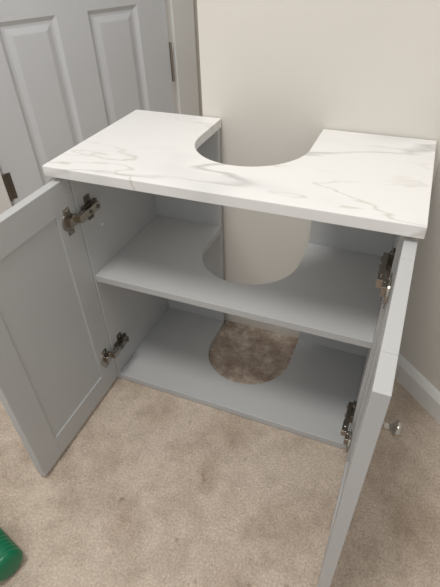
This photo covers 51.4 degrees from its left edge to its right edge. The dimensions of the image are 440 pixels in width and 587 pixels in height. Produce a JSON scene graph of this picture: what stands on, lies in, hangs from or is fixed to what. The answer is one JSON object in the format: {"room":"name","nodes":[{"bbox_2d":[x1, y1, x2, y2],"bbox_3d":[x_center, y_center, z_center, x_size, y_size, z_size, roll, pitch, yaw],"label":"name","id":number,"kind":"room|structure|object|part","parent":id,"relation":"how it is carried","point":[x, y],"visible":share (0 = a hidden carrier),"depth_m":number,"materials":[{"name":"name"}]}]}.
{"room":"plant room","nodes":[
{"label":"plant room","id":0,"kind":"room"},
{"bbox_2d":[165,0,202,115],"bbox_3d":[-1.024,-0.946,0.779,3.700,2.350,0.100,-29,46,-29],"label":"door frame","id":1,"kind":"structure","parent":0,"point":[167,5],"depth_m":1.70,"materials":[{"name":"white wood"}]},
{"bbox_2d":[0,0,174,205],"bbox_3d":[-0.467,-1.070,1.214,0.680,1.954,0.035,-29,46,-29],"label":"door","id":2,"kind":"structure","parent":1,"relation":"in","point":[17,157],"depth_m":1.48,"materials":[{"name":"white wood"}]},
{"bbox_2d":[1,172,17,200],"bbox_3d":[-0.709,-0.913,1.042,0.030,1.540,0.012,-29,46,-29],"label":"door hinges","id":3,"kind":"object","parent":2,"relation":"attached to","point":[7,179],"depth_m":1.50,"materials":[{"name":"metal"}]},
{"bbox_2d":[0,4,174,185],"bbox_3d":[-0.410,-1.124,1.203,0.578,1.660,0.019,-29,46,-29],"label":"panels","id":4,"kind":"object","parent":2,"relation":"attached to","point":[33,50],"depth_m":1.48,"materials":[{"name":"grey wood"}]},
{"bbox_2d":[0,0,199,213],"bbox_3d":[-0.446,-1.098,1.172,0.885,2.060,0.018,-29,46,-29],"label":"trim","id":5,"kind":"structure","parent":1,"relation":"attached to","point":[181,11],"depth_m":1.66,"materials":[{"name":"white wood"}]},
{"bbox_2d":[0,377,439,586],"bbox_3d":[-0.141,0.351,1.041,4.800,0.050,4.600,13,41,18],"label":"floor","id":6,"kind":"structure","parent":0,"point":[155,488],"depth_m":0.92,"materials":[{"name":"beige carpet"}]},
{"bbox_2d":[0,527,22,581],"bbox_3d":[-0.443,0.448,0.846,0.185,0.060,0.060,24,46,29],"label":"bottle","id":7,"kind":"object","parent":6,"relation":"on","point":[11,555],"visible":1,"depth_m":0.80,"materials":[{"name":"plastic"}]},
{"bbox_2d":[0,110,436,586],"bbox_3d":[0.000,0.056,0.898,0.653,0.579,0.604,13,41,18],"label":"vanity cabinet","id":8,"kind":"object","parent":6,"relation":"on","point":[113,267],"visible":1,"depth_m":0.89,"materials":[{"name":"wood"}]},
{"bbox_3d":[-0.328,0.083,0.892,0.009,0.437,0.188,12,41,17],"label":"cabinet door panel","id":9,"kind":"part","parent":8,"relation":"part of","materials":[{"name":"grey wood"}]},
{"bbox_3d":[-0.328,0.083,0.893,0.018,0.541,0.292,12,41,17],"label":"cabinet door","id":10,"kind":"part","parent":8,"relation":"part of","materials":[{"name":"grey wood"}]},
{"bbox_3d":[-0.250,-0.168,0.894,0.018,0.050,0.044,13,41,18],"label":"hinge plate","id":11,"kind":"part","parent":8,"relation":"part of","materials":[{"name":"metal"}]},
{"bbox_3d":[-0.218,-0.088,1.102,0.016,0.560,0.289,13,41,18],"label":"panel","id":12,"kind":"part","parent":8,"relation":"part of","materials":[{"name":"grey wood"}]},
{"bbox_3d":[-0.240,0.120,1.126,0.018,0.050,0.044,13,41,18],"label":"hinge plate","id":13,"kind":"part","parent":8,"relation":"part of","materials":[{"name":"metal"}]},
{"bbox_3d":[-0.076,-0.148,1.171,0.177,0.560,0.012,13,41,18],"label":"panel","id":14,"kind":"part","parent":8,"relation":"part of","materials":[{"name":"grey wood"}]},
{"bbox_2d":[42,110,436,238],"bbox_3d":[0.043,-0.244,0.822,0.632,0.019,0.326,13,41,18],"label":"countertop","id":15,"kind":"structure","parent":8,"relation":"on","point":[373,182],"depth_m":0.75,"materials":[{"name":"stone"}]},
{"bbox_2d":[95,215,385,348],"bbox_3d":[0.051,-0.052,0.983,0.572,0.016,0.275,13,41,18],"label":"shelf","id":16,"kind":"object","parent":8,"relation":"attached to","point":[332,293],"depth_m":0.94,"materials":[{"name":"grey wood"}]},
{"bbox_3d":[0.289,-0.064,1.048,0.178,0.560,0.012,13,41,18],"label":"panel","id":17,"kind":"part","parent":8,"relation":"part of","materials":[{"name":"grey wood"}]},
{"bbox_3d":[0.274,0.247,0.960,0.018,0.050,0.044,13,41,18],"label":"hinge plate","id":18,"kind":"part","parent":8,"relation":"part of","materials":[{"name":"metal"}]},
{"bbox_3d":[0.216,0.218,0.700,0.009,0.437,0.188,14,42,19],"label":"cabinet door panel","id":19,"kind":"part","parent":8,"relation":"part of","materials":[{"name":"grey wood"}]},
{"bbox_3d":[0.216,0.218,0.700,0.018,0.541,0.292,14,42,19],"label":"cabinet door","id":20,"kind":"part","parent":8,"relation":"part of","materials":[{"name":"grey wood"}]},
{"bbox_3d":[0.327,0.039,0.919,0.016,0.560,0.289,13,41,18],"label":"panel","id":21,"kind":"part","parent":8,"relation":"part of","materials":[{"name":"grey wood"}]},
{"bbox_3d":[0.263,-0.049,0.722,0.018,0.050,0.044,13,41,18],"label":"hinge plate","id":22,"kind":"part","parent":8,"relation":"part of","materials":[{"name":"metal"}]},
{"bbox_3d":[0.182,0.143,0.487,0.023,0.020,0.020,14,42,19],"label":"cabinet door knob","id":23,"kind":"part","parent":8,"relation":"part of","materials":[{"name":"silver metal"}]},
{"bbox_2d":[197,0,439,337],"bbox_3d":[0.521,-1.260,1.097,0.583,2.350,1.620,13,41,18],"label":"wall","id":24,"kind":"structure","parent":0,"point":[276,74],"depth_m":0.86,"materials":[{"name":"beige paint"}]},
{"bbox_2d":[399,161,439,390],"bbox_3d":[0.880,-0.133,-0.318,0.100,2.350,2.200,-17,41,-17],"label":"wall","id":25,"kind":"structure","parent":0,"point":[420,340],"depth_m":1.00,"materials":[{"name":"beige paint"}]},
{"bbox_2d":[395,353,439,423],"bbox_3d":[0.865,0.778,0.374,0.014,0.065,2.180,-17,41,-17],"label":"baseboard","id":26,"kind":"structure","parent":25,"relation":"attached to","point":[407,375],"depth_m":1.07,"materials":[{"name":"white wood"}]}
]}

